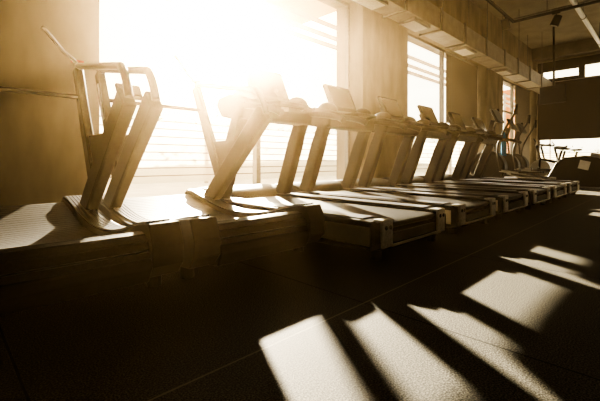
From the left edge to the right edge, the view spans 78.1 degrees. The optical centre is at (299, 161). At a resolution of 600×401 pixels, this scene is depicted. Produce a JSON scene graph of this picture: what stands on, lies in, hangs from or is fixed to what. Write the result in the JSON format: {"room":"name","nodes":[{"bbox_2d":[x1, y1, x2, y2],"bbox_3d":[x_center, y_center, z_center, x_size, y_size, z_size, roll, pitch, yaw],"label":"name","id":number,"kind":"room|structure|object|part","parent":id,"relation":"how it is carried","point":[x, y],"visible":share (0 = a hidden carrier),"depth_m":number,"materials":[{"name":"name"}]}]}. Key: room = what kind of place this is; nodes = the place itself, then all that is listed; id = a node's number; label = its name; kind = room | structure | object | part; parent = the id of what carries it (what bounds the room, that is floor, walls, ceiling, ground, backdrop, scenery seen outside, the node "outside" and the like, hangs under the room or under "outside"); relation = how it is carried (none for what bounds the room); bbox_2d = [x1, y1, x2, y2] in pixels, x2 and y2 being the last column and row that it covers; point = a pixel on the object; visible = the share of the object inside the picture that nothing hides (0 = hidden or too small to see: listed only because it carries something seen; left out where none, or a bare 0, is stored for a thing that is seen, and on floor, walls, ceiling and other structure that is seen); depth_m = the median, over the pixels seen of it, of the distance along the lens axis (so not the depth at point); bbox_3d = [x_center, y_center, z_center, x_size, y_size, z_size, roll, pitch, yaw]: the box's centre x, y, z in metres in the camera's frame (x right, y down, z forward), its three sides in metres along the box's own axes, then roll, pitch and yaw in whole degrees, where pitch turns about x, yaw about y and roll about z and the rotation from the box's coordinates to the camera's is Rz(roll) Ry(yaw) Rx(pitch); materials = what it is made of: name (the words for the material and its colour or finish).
{"room":"gym","nodes":[
{"label":"gym","id":0,"kind":"room"},
{"bbox_2d":[0,0,537,205],"bbox_3d":[1.132,-1.945,6.888,23.300,4.950,0.600,0,0,-45],"label":"wall","id":1,"kind":"structure","parent":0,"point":[42,158],"depth_m":3.34,"materials":[{"name":"concrete"}]},
{"bbox_2d":[253,0,349,183],"bbox_3d":[-0.620,-1.150,5.183,4.190,3.360,0.100,0,0,-45],"label":"window","id":2,"kind":"structure","parent":1,"relation":"attached to","point":[256,3],"depth_m":5.18,"materials":[{"name":"metal"}]},
{"bbox_3d":[-0.620,-1.150,5.183,4.190,3.360,0.080,0,0,-45],"label":"frame","id":3,"kind":"part","parent":2,"relation":"part of","materials":[{"name":"metal"}]},
{"bbox_2d":[408,33,445,121],"bbox_3d":[3.553,-1.150,9.312,4.450,3.360,0.100,0,0,-45],"label":"window","id":4,"kind":"structure","parent":1,"relation":"attached to","point":[441,51],"depth_m":9.29,"materials":[{"name":"metal"}]},
{"bbox_3d":[3.553,-1.150,9.312,4.450,3.360,0.080,0,0,-45],"label":"frame","id":5,"kind":"part","parent":4,"relation":"part of","materials":[{"name":"metal"}]},
{"bbox_2d":[445,51,477,126],"bbox_3d":[4.412,-1.895,10.036,2.090,1.810,0.060,0,0,-45],"label":"roller blind","id":6,"kind":"object","parent":1,"relation":"attached to","point":[461,74],"visible":0.85,"depth_m":9.97,"materials":[{"name":"grey fabric"}]},
{"bbox_2d":[503,79,525,175],"bbox_3d":[7.640,-1.150,13.356,4.050,3.360,0.100,0,0,-45],"label":"window","id":7,"kind":"structure","parent":1,"relation":"attached to","point":[512,86],"depth_m":13.35,"materials":[{"name":"metal"}]},
{"bbox_2d":[514,84,529,167],"bbox_3d":[8.428,-1.245,14.010,1.890,3.110,0.060,0,0,-45],"label":"roller blind","id":8,"kind":"object","parent":1,"relation":"attached to","point":[522,96],"visible":0.72,"depth_m":14.08,"materials":[{"name":"grey fabric"}]},
{"bbox_2d":[0,175,599,400],"bbox_3d":[4.923,0.630,3.057,23.300,0.200,11.420,0,0,-45],"label":"floor","id":9,"kind":"structure","parent":0,"point":[507,308],"depth_m":1.16,"materials":[{"name":"rubber"}]},
{"bbox_2d":[0,26,183,315],"bbox_3d":[-1.297,-0.160,1.759,0.830,1.380,1.513,0,0,-45],"label":"treadmill","id":10,"kind":"object","parent":9,"relation":"on","point":[72,230],"visible":1,"depth_m":1.50,"materials":[{"name":"metal"}]},
{"bbox_3d":[-1.547,-0.728,2.391,0.027,0.242,0.230,0,0,37],"label":"display arm","id":11,"kind":"part","parent":10,"relation":"part of","materials":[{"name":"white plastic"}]},
{"bbox_3d":[-1.356,-0.252,2.344,0.050,0.760,0.438,0,0,-45],"label":"arm","id":12,"kind":"part","parent":10,"relation":"part of"},
{"bbox_3d":[-1.163,-0.015,2.149,0.020,0.290,0.450,0,0,-45],"label":"web plate","id":13,"kind":"part","parent":10,"relation":"part of","materials":[{"name":"plastic"}]},
{"bbox_3d":[-1.037,0.282,1.977,0.093,0.123,1.311,0,0,-45],"label":"ribbed rail","id":14,"kind":"part","parent":10,"relation":"part of","materials":[{"name":"plastic"}]},
{"bbox_2d":[95,54,324,278],"bbox_3d":[-0.675,-0.160,2.374,0.830,1.380,1.513,0,0,-45],"label":"treadmill","id":15,"kind":"object","parent":9,"relation":"on","point":[204,218],"visible":0.89,"depth_m":2.17,"materials":[{"name":"black plastic"}]},
{"bbox_3d":[-1.260,-0.252,2.439,0.050,0.760,0.438,0,0,-45],"label":"arm","id":16,"kind":"part","parent":15,"relation":"part of"},
{"bbox_3d":[-1.067,-0.015,2.244,0.020,0.290,0.450,0,0,-45],"label":"web plate","id":17,"kind":"part","parent":15,"relation":"part of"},
{"bbox_3d":[-0.897,0.282,2.117,0.093,0.123,1.311,0,0,-45],"label":"ribbed rail","id":18,"kind":"part","parent":15,"relation":"part of","materials":[{"name":"plastic"}]},
{"bbox_3d":[-0.925,-0.728,3.006,0.027,0.242,0.230,0,0,37],"label":"display arm","id":19,"kind":"part","parent":15,"relation":"part of","materials":[{"name":"white plastic"}]},
{"bbox_3d":[-0.734,-0.252,2.959,0.050,0.760,0.438,0,0,-45],"label":"arm","id":20,"kind":"part","parent":15,"relation":"part of"},
{"bbox_3d":[-0.541,-0.015,2.764,0.020,0.290,0.450,0,0,-45],"label":"web plate","id":21,"kind":"part","parent":15,"relation":"part of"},
{"bbox_3d":[-0.415,0.282,2.593,0.093,0.123,1.311,0,0,-45],"label":"ribbed rail","id":22,"kind":"part","parent":15,"relation":"part of","materials":[{"name":"plastic"}]},
{"bbox_2d":[193,66,445,259],"bbox_3d":[-0.049,-0.138,2.971,0.872,1.337,2.161,0,0,-45],"label":"treadmill","id":23,"kind":"object","parent":9,"relation":"on","point":[362,224],"visible":0.82,"depth_m":2.83,"materials":[{"name":"black plastic"}]},
{"bbox_2d":[193,184,276,198],"bbox_3d":[-0.607,0.347,3.535,0.800,0.246,0.574,0,0,-45],"label":"hood","id":24,"kind":"object","parent":23,"relation":"attached to","point":[255,190],"depth_m":3.42,"materials":[{"name":"black plastic"}]},
{"bbox_3d":[-0.367,-0.394,2.794,0.072,0.152,0.694,0,0,-45],"label":"handrail","id":25,"kind":"part","parent":23,"relation":"part of","materials":[{"name":"black plastic"}]},
{"bbox_3d":[-0.223,0.389,2.649,0.160,0.182,1.900,0,0,-45],"label":"rail","id":26,"kind":"part","parent":23,"relation":"part of","materials":[{"name":"black plastic"}]},
{"bbox_3d":[-0.170,0.390,2.477,0.006,0.110,1.520,0,0,-45],"label":"panel","id":27,"kind":"part","parent":23,"relation":"part of","materials":[{"name":"black plastic"}]},
{"bbox_3d":[0.132,-0.394,3.287,0.072,0.152,0.694,0,0,-45],"label":"handrail","id":28,"kind":"part","parent":23,"relation":"part of","materials":[{"name":"black plastic"}]},
{"bbox_3d":[0.275,0.389,3.142,0.160,0.182,1.900,0,0,-45],"label":"rail","id":29,"kind":"part","parent":23,"relation":"part of","materials":[{"name":"black plastic"}]},
{"bbox_3d":[0.705,0.452,2.209,0.580,0.016,0.015,0,0,-45],"label":"trim rod","id":30,"kind":"part","parent":23,"relation":"part of","materials":[{"name":"silver metal"}]},
{"bbox_2d":[275,84,495,233],"bbox_3d":[0.661,-0.138,3.675,0.872,1.337,2.161,0,0,-45],"label":"treadmill","id":31,"kind":"object","parent":9,"relation":"on","point":[460,210],"visible":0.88,"depth_m":3.65,"materials":[{"name":"black plastic"}]},
{"bbox_2d":[275,180,342,191],"bbox_3d":[0.103,0.347,4.239,0.800,0.246,0.574,0,0,-45],"label":"hood","id":32,"kind":"object","parent":31,"relation":"attached to","point":[325,186],"depth_m":4.07,"materials":[{"name":"black plastic"}]},
{"bbox_3d":[0.344,-0.394,3.497,0.072,0.152,0.694,0,0,-45],"label":"handrail","id":33,"kind":"part","parent":31,"relation":"part of","materials":[{"name":"black plastic"}]},
{"bbox_3d":[0.488,0.389,3.353,0.160,0.182,1.900,0,0,-45],"label":"rail","id":34,"kind":"part","parent":31,"relation":"part of","materials":[{"name":"black plastic"}]},
{"bbox_3d":[0.843,-0.394,3.990,0.072,0.152,0.694,0,0,-45],"label":"handrail","id":35,"kind":"part","parent":31,"relation":"part of","materials":[{"name":"black plastic"}]},
{"bbox_3d":[0.985,0.389,3.845,0.160,0.182,1.900,0,0,-45],"label":"rail","id":36,"kind":"part","parent":31,"relation":"part of","materials":[{"name":"black plastic"}]},
{"bbox_3d":[0.541,0.390,3.181,0.006,0.110,1.520,0,0,-45],"label":"panel","id":37,"kind":"part","parent":31,"relation":"part of","materials":[{"name":"grey plastic"}]},
{"bbox_3d":[1.416,0.452,2.912,0.580,0.016,0.015,0,0,-45],"label":"trim rod","id":38,"kind":"part","parent":31,"relation":"part of","materials":[{"name":"silver metal"}]},
{"bbox_2d":[335,96,527,219],"bbox_3d":[1.372,-0.138,4.378,0.872,1.337,2.161,0,0,-45],"label":"treadmill","id":39,"kind":"object","parent":9,"relation":"on","point":[507,201],"visible":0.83,"depth_m":4.38,"materials":[{"name":"black plastic"}]},
{"bbox_2d":[335,178,389,186],"bbox_3d":[0.814,0.347,4.942,0.800,0.246,0.574,0,0,-45],"label":"hood","id":40,"kind":"object","parent":39,"relation":"attached to","point":[377,182],"depth_m":4.79,"materials":[{"name":"black plastic"}]},
{"bbox_3d":[1.055,-0.394,4.200,0.072,0.152,0.694,0,0,-45],"label":"handrail","id":41,"kind":"part","parent":39,"relation":"part of","materials":[{"name":"black plastic"}]},
{"bbox_3d":[1.199,0.389,4.056,0.160,0.182,1.900,0,0,-45],"label":"rail","id":42,"kind":"part","parent":39,"relation":"part of","materials":[{"name":"black plastic"}]},
{"bbox_3d":[1.553,-0.394,4.694,0.072,0.152,0.694,0,0,-45],"label":"handrail","id":43,"kind":"part","parent":39,"relation":"part of","materials":[{"name":"black plastic"}]},
{"bbox_3d":[1.696,0.389,4.548,0.160,0.182,1.900,0,0,-45],"label":"rail","id":44,"kind":"part","parent":39,"relation":"part of","materials":[{"name":"black plastic"}]},
{"bbox_3d":[2.127,0.452,3.616,0.580,0.016,0.015,0,0,-45],"label":"trim rod","id":45,"kind":"part","parent":39,"relation":"part of","materials":[{"name":"silver metal"}]},
{"bbox_2d":[383,105,549,209],"bbox_3d":[2.083,-0.138,5.082,0.872,1.337,2.161,0,0,-45],"label":"treadmill","id":46,"kind":"object","parent":9,"relation":"on","point":[536,194],"visible":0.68,"depth_m":5.10,"materials":[{"name":"black plastic"}]},
{"bbox_2d":[383,176,424,182],"bbox_3d":[1.525,0.347,5.645,0.800,0.246,0.574,0,0,-45],"label":"hood","id":47,"kind":"object","parent":46,"relation":"attached to","point":[416,179],"depth_m":5.51,"materials":[{"name":"black plastic"}]},
{"bbox_3d":[1.766,-0.394,4.904,0.072,0.152,0.694,0,0,-45],"label":"handrail","id":48,"kind":"part","parent":46,"relation":"part of","materials":[{"name":"black plastic"}]},
{"bbox_3d":[1.909,0.389,4.760,0.160,0.182,1.900,0,0,-45],"label":"rail","id":49,"kind":"part","parent":46,"relation":"part of","materials":[{"name":"black plastic"}]},
{"bbox_3d":[2.264,-0.394,5.397,0.072,0.152,0.694,0,0,-45],"label":"handrail","id":50,"kind":"part","parent":46,"relation":"part of","materials":[{"name":"black plastic"}]},
{"bbox_3d":[2.407,0.389,5.252,0.160,0.182,1.900,0,0,-45],"label":"rail","id":51,"kind":"part","parent":46,"relation":"part of","materials":[{"name":"black plastic"}]},
{"bbox_2d":[418,112,566,202],"bbox_3d":[2.794,-0.138,5.785,0.872,1.337,2.161,0,0,-45],"label":"treadmill","id":52,"kind":"object","parent":9,"relation":"on","point":[557,190],"visible":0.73,"depth_m":5.81,"materials":[{"name":"black plastic"}]},
{"bbox_2d":[418,175,452,180],"bbox_3d":[2.236,0.347,6.349,0.800,0.246,0.574,0,0,-45],"label":"hood","id":53,"kind":"object","parent":52,"relation":"attached to","point":[446,178],"depth_m":6.18,"materials":[{"name":"black plastic"}]},
{"bbox_3d":[2.476,-0.394,5.607,0.072,0.152,0.694,0,0,-45],"label":"handrail","id":54,"kind":"part","parent":52,"relation":"part of","materials":[{"name":"black plastic"}]},
{"bbox_3d":[2.975,-0.394,6.101,0.072,0.152,0.694,0,0,-45],"label":"handrail","id":55,"kind":"part","parent":52,"relation":"part of","materials":[{"name":"black plastic"}]},
{"bbox_3d":[2.620,0.389,5.463,0.160,0.182,1.900,0,0,-45],"label":"rail","id":56,"kind":"part","parent":52,"relation":"part of","materials":[{"name":"black plastic"}]},
{"bbox_3d":[3.118,0.389,5.955,0.160,0.182,1.900,0,0,-45],"label":"rail","id":57,"kind":"part","parent":52,"relation":"part of","materials":[{"name":"black plastic"}]},
{"bbox_2d":[445,117,579,197],"bbox_3d":[3.505,-0.138,6.488,0.872,1.337,2.161,0,0,-45],"label":"treadmill","id":58,"kind":"object","parent":9,"relation":"on","point":[572,186],"visible":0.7,"depth_m":6.53,"materials":[{"name":"black plastic"}]},
{"bbox_2d":[445,174,474,178],"bbox_3d":[2.947,0.347,7.052,0.800,0.246,0.574,0,0,-45],"label":"hood","id":59,"kind":"object","parent":58,"relation":"attached to","point":[470,176],"depth_m":6.89,"materials":[{"name":"black plastic"}]},
{"bbox_3d":[3.686,-0.394,6.804,0.072,0.152,0.694,0,0,-45],"label":"handrail","id":60,"kind":"part","parent":58,"relation":"part of","materials":[{"name":"black plastic"}]},
{"bbox_3d":[3.331,0.389,6.166,0.160,0.182,1.900,0,0,-45],"label":"rail","id":61,"kind":"part","parent":58,"relation":"part of","materials":[{"name":"black plastic"}]},
{"bbox_3d":[3.829,0.389,6.659,0.160,0.182,1.900,0,0,-45],"label":"rail","id":62,"kind":"part","parent":58,"relation":"part of","materials":[{"name":"black plastic"}]},
{"bbox_2d":[470,104,555,179],"bbox_3d":[4.221,-0.291,7.321,0.658,1.641,1.610,0,0,-45],"label":"trainer","id":63,"kind":"object","parent":9,"relation":"on","point":[496,167],"visible":0.61,"depth_m":7.42,"materials":[{"name":"black plastic"}]},
{"bbox_3d":[3.910,-0.463,7.636,0.090,0.791,0.232,0,0,-45],"label":"console post","id":64,"kind":"part","parent":63,"relation":"part of","materials":[{"name":"grey metal"}]},
{"bbox_2d":[501,132,506,155],"bbox_3d":[4.241,-0.385,7.714,0.161,0.511,0.080,0,0,-45],"label":"towel","id":65,"kind":"object","parent":63,"relation":"hanging from","point":[503,144],"visible":0.72,"depth_m":7.71,"materials":[{"name":"blue fabric"}]},
{"bbox_3d":[3.995,-0.456,7.145,0.366,1.277,0.057,0,0,33],"label":"moving handle","id":66,"kind":"part","parent":63,"relation":"part of","materials":[{"name":"black metal"}]},
{"bbox_3d":[4.226,0.240,6.980,0.850,0.187,0.061,0,0,41],"label":"pedal arm","id":67,"kind":"part","parent":63,"relation":"part of","materials":[{"name":"silver metal"}]},
{"bbox_3d":[4.473,0.240,7.398,0.053,0.187,1.089,0,0,-42],"label":"pedal arm","id":68,"kind":"part","parent":63,"relation":"part of","materials":[{"name":"silver metal"}]},
{"bbox_2d":[500,115,550,176],"bbox_3d":[5.475,-0.291,8.983,1.610,1.641,0.658,0,0,42],"label":"trainer","id":69,"kind":"object","parent":9,"relation":"on","point":[513,163],"visible":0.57,"depth_m":9.05,"materials":[{"name":"black plastic"}]},
{"bbox_3d":[5.149,-0.463,9.282,0.232,0.791,0.090,0,0,42],"label":"console post","id":70,"kind":"part","parent":69,"relation":"part of","materials":[{"name":"metal"}]},
{"bbox_3d":[5.258,-0.456,8.796,0.366,1.277,0.057,0,0,30],"label":"moving handle","id":71,"kind":"part","parent":69,"relation":"part of","materials":[{"name":"black metal"}]},
{"bbox_3d":[5.498,0.240,8.643,0.850,0.187,0.061,0,0,38],"label":"pedal arm","id":72,"kind":"part","parent":69,"relation":"part of","materials":[{"name":"silver metal"}]},
{"bbox_2d":[511,120,551,175],"bbox_3d":[6.350,-0.291,10.060,0.658,1.641,1.610,0,0,-42],"label":"trainer","id":73,"kind":"object","parent":9,"relation":"on","point":[524,164],"visible":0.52,"depth_m":10.16,"materials":[{"name":"black plastic"}]},
{"bbox_3d":[6.054,-0.463,10.389,0.090,0.791,0.232,0,0,-42],"label":"console post","id":74,"kind":"part","parent":73,"relation":"part of","materials":[{"name":"grey metal"}]},
{"bbox_3d":[6.115,-0.456,9.895,0.366,1.277,0.057,0,0,36],"label":"moving handle","id":75,"kind":"part","parent":73,"relation":"part of","materials":[{"name":"black metal"}]},
{"bbox_2d":[530,139,567,175],"bbox_3d":[7.290,-0.080,10.686,1.100,1.219,0.520,0,0,40],"label":"exercise bike","id":76,"kind":"object","parent":9,"relation":"on","point":[541,163],"visible":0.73,"depth_m":10.81,"materials":[{"name":"metal"}]},
{"bbox_3d":[7.315,0.009,10.649,0.898,0.967,0.085,0,0,40],"label":"frame","id":77,"kind":"part","parent":76,"relation":"part of","materials":[{"name":"black plastic"}]},
{"bbox_2d":[504,153,599,186],"bbox_3d":[5.236,0.151,7.931,0.790,0.658,2.339,0,0,-45],"label":"machine","id":78,"kind":"object","parent":9,"relation":"on","point":[585,170],"visible":0.67,"depth_m":7.20,"materials":[{"name":"black plastic"}]},
{"bbox_2d":[548,156,599,186],"bbox_3d":[5.654,0.177,7.508,0.720,0.605,1.000,0,0,-45],"label":"hood","id":79,"kind":"object","parent":78,"relation":"attached to","point":[585,170],"depth_m":7.20,"materials":[{"name":"black plastic"}]},
{"bbox_2d":[538,140,570,168],"bbox_3d":[7.772,-0.080,11.228,1.100,1.219,0.520,0,0,37],"label":"exercise bike","id":80,"kind":"object","parent":9,"relation":"on","point":[541,146],"visible":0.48,"depth_m":11.28,"materials":[{"name":"black metal"}]},
{"bbox_3d":[7.798,0.009,11.193,0.898,0.967,0.085,0,0,37],"label":"frame","id":81,"kind":"part","parent":80,"relation":"part of","materials":[{"name":"black plastic"}]},
{"bbox_2d":[551,141,581,164],"bbox_3d":[8.783,-0.080,12.092,1.100,1.219,0.520,0,0,40],"label":"exercise bike","id":82,"kind":"object","parent":9,"relation":"on","point":[555,151],"visible":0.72,"depth_m":12.10,"materials":[{"name":"black plastic"}]},
{"bbox_3d":[8.807,0.009,12.056,0.898,0.967,0.085,0,0,40],"label":"frame","id":83,"kind":"part","parent":82,"relation":"part of","materials":[{"name":"black plastic"}]},
{"bbox_2d":[470,0,599,48],"bbox_3d":[4.923,-4.545,3.057,23.300,0.250,11.420,0,0,-45],"label":"ceiling","id":84,"kind":"structure","parent":0,"point":[571,28],"depth_m":11.64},
{"bbox_2d":[351,0,552,93],"bbox_3d":[2.968,-3.456,7.664,18.200,1.928,0.464,0,0,-45],"label":"air duct","id":85,"kind":"object","parent":84,"relation":"hanging from","point":[423,17],"visible":0.94,"depth_m":7.83,"materials":[{"name":"metal"}]},
{"bbox_2d":[353,0,384,9],"bbox_3d":[1.084,-2.495,5.800,0.520,0.007,0.250,0,0,-45],"label":"diffuser","id":86,"kind":"object","parent":85,"relation":"attached to","point":[369,4],"depth_m":5.82,"materials":[{"name":"white metal"}]},
{"bbox_2d":[401,21,427,31],"bbox_3d":[2.115,-2.495,6.820,0.520,0.007,0.250,0,0,-45],"label":"diffuser","id":87,"kind":"object","parent":85,"relation":"attached to","point":[415,26],"depth_m":6.77,"materials":[{"name":"white metal"}]},
{"bbox_2d":[454,49,473,55],"bbox_3d":[3.749,-2.495,8.438,0.520,0.007,0.250,0,0,-45],"label":"diffuser","id":88,"kind":"object","parent":85,"relation":"attached to","point":[463,52],"depth_m":8.39,"materials":[{"name":"white metal"}]},
{"bbox_3d":[4.491,-3.685,8.868,0.015,1.470,0.015,0,0,-22],"label":"hanger rod","id":89,"kind":"part","parent":85,"relation":"part of","materials":[{"name":"metal"}]},
{"bbox_2d":[496,71,510,75],"bbox_3d":[5.740,-2.495,10.407,0.520,0.007,0.250,0,0,-45],"label":"diffuser","id":90,"kind":"object","parent":85,"relation":"attached to","point":[501,73],"depth_m":10.34,"materials":[{"name":"white metal"}]},
{"bbox_3d":[7.906,-3.685,12.853,0.015,1.470,0.015,0,0,-22],"label":"hanger rod","id":91,"kind":"part","parent":85,"relation":"part of","materials":[{"name":"metal"}]},
{"bbox_2d":[486,0,599,22],"bbox_3d":[5.758,-4.035,5.712,5.620,0.770,6.100,0,0,-45],"label":"track","id":92,"kind":"object","parent":84,"relation":"hanging from","point":[588,2],"visible":1,"depth_m":9.02,"materials":[{"name":"black metal"}]},
{"bbox_2d":[501,15,509,29],"bbox_3d":[5.136,-3.475,9.246,0.273,0.351,0.190,0,0,-45],"label":"spotlight","id":93,"kind":"object","parent":92,"relation":"attached to","point":[505,24],"visible":1,"depth_m":9.19,"materials":[{"name":"black plastic"}]},
{"bbox_2d":[550,11,561,26],"bbox_3d":[6.253,-3.476,9.036,0.190,0.348,0.259,0,0,-45],"label":"spotlight","id":94,"kind":"object","parent":92,"relation":"attached to","point":[555,22],"visible":1,"depth_m":8.98,"materials":[{"name":"black plastic"}]},
{"bbox_2d":[540,26,565,104],"bbox_3d":[7.786,-3.110,11.377,0.144,2.620,0.720,0,0,-31],"label":"television","id":95,"kind":"object","parent":84,"relation":"hanging from","point":[555,93],"visible":0.93,"depth_m":11.37,"materials":[{"name":"black plastic"}]},
{"bbox_2d":[569,0,599,46],"bbox_3d":[5.087,-4.062,7.370,15.600,0.715,0.130,0,0,-45],"label":"ceiling pipe","id":96,"kind":"object","parent":84,"relation":"hanging from","point":[579,11],"visible":0.95,"depth_m":9.92,"materials":[{"name":"metal"}]},
{"bbox_2d":[532,38,599,61],"bbox_3d":[12.972,-4.195,10.811,0.350,0.450,11.120,0,0,-45],"label":"beam","id":97,"kind":"structure","parent":0,"point":[584,46],"depth_m":13.72,"materials":[{"name":"grey paint"}]},
{"bbox_2d":[538,51,599,63],"bbox_3d":[13.203,-1.945,11.040,0.300,4.950,11.120,0,0,-45],"label":"wall","id":98,"kind":"structure","parent":0,"point":[593,53],"depth_m":13.90,"materials":[{"name":"grey paint"}]},
{"bbox_2d":[538,54,599,159],"bbox_3d":[12.038,-1.740,12.110,0.170,4.300,7.340,0,0,-45],"label":"window","id":99,"kind":"structure","parent":98,"relation":"in","point":[580,62],"depth_m":13.97,"materials":[{"name":"black plastic"}]},
{"bbox_2d":[539,77,599,139],"bbox_3d":[10.139,-1.965,13.937,0.024,2.210,1.970,0,0,-45],"label":"roller blind","id":100,"kind":"object","parent":99,"relation":"attached to","point":[578,117],"visible":0.78,"depth_m":13.82,"materials":[{"name":"fabric"}]},
{"label":"outside","id":101,"kind":"structure","parent":0,"visible":0},
{"bbox_2d":[164,0,335,34],"bbox_3d":[-0.808,-3.450,7.782,3.200,0.060,3.000,0,0,-45],"label":"canopy","id":102,"kind":"object","parent":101,"point":[315,8],"visible":0.6,"depth_m":8.35,"materials":[{"name":"white"}]},
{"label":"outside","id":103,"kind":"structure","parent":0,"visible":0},
{"bbox_2d":[104,171,452,197],"bbox_3d":[-8.440,0.680,36.963,120.000,0.200,55.580,0,0,-45],"label":"ground","id":104,"kind":"structure","parent":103,"point":[157,189],"depth_m":8.75,"materials":[{"name":"stone"}]},
{"bbox_2d":[100,115,462,184],"bbox_3d":[1.464,-0.227,14.159,34.080,1.614,0.130,0,0,-45],"label":"fence","id":105,"kind":"object","parent":104,"relation":"on","point":[175,152],"visible":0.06,"depth_m":9.99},
{"bbox_2d":[159,114,434,141],"bbox_3d":[1.478,-0.431,16.986,22.183,2.428,1.808,0,0,-45],"label":"hedge","id":106,"kind":"object","parent":104,"relation":"on","point":[218,114],"visible":0.02,"depth_m":13.67,"materials":[{"name":"green plant"}]},
{"bbox_2d":[186,0,550,173],"bbox_3d":[6.271,-1.300,13.993,28.600,3.800,0.130,0,0,-45],"label":"rail","id":107,"kind":"object","parent":104,"relation":"on","point":[204,3],"visible":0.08,"depth_m":7.66,"materials":[{"name":"white metal"}]},
{"bbox_3d":[6.296,-2.643,13.968,28.600,0.085,0.060,0,0,-45],"label":"rail","id":108,"kind":"part","parent":107,"relation":"part of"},
{"bbox_3d":[6.296,-2.842,13.968,28.600,0.085,0.060,0,0,-45],"label":"rail","id":109,"kind":"part","parent":107,"relation":"part of","materials":[{"name":"white metal"}]},
{"bbox_3d":[6.296,-3.103,13.968,28.600,0.085,0.060,0,0,-45],"label":"rail","id":110,"kind":"part","parent":107,"relation":"part of","materials":[{"name":"white metal"}]},
{"bbox_3d":[5.326,-1.300,13.100,0.060,3.800,0.070,0,0,-45],"label":"post","id":111,"kind":"part","parent":107,"relation":"part of","materials":[{"name":"white metal"}]},
{"bbox_3d":[9.591,-1.300,17.320,0.060,3.800,0.070,0,0,-45],"label":"post","id":112,"kind":"part","parent":107,"relation":"part of","materials":[{"name":"white metal"}]},
{"bbox_3d":[15.988,-1.300,23.651,0.060,3.800,0.070,0,0,-45],"label":"post","id":113,"kind":"part","parent":107,"relation":"part of","materials":[{"name":"white metal"}]},
{"bbox_2d":[503,90,514,152],"bbox_3d":[11.346,-1.595,19.669,1.100,4.350,0.700,0,0,-45],"label":"column","id":114,"kind":"structure","parent":104,"relation":"on","point":[507,92],"depth_m":19.43,"materials":[{"name":"brick"}]},
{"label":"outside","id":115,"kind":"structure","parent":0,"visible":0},
{"bbox_3d":[47.094,0.680,21.575,62.700,0.200,44.420,0,0,-45],"label":"ground","id":116,"kind":"structure","parent":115,"visible":0},
{"bbox_2d":[540,152,599,159],"bbox_3d":[20.588,-0.007,20.374,0.130,1.174,16.080,0,0,-45],"label":"fence","id":117,"kind":"object","parent":116,"relation":"on","point":[553,156],"visible":0.04,"depth_m":23.85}
]}

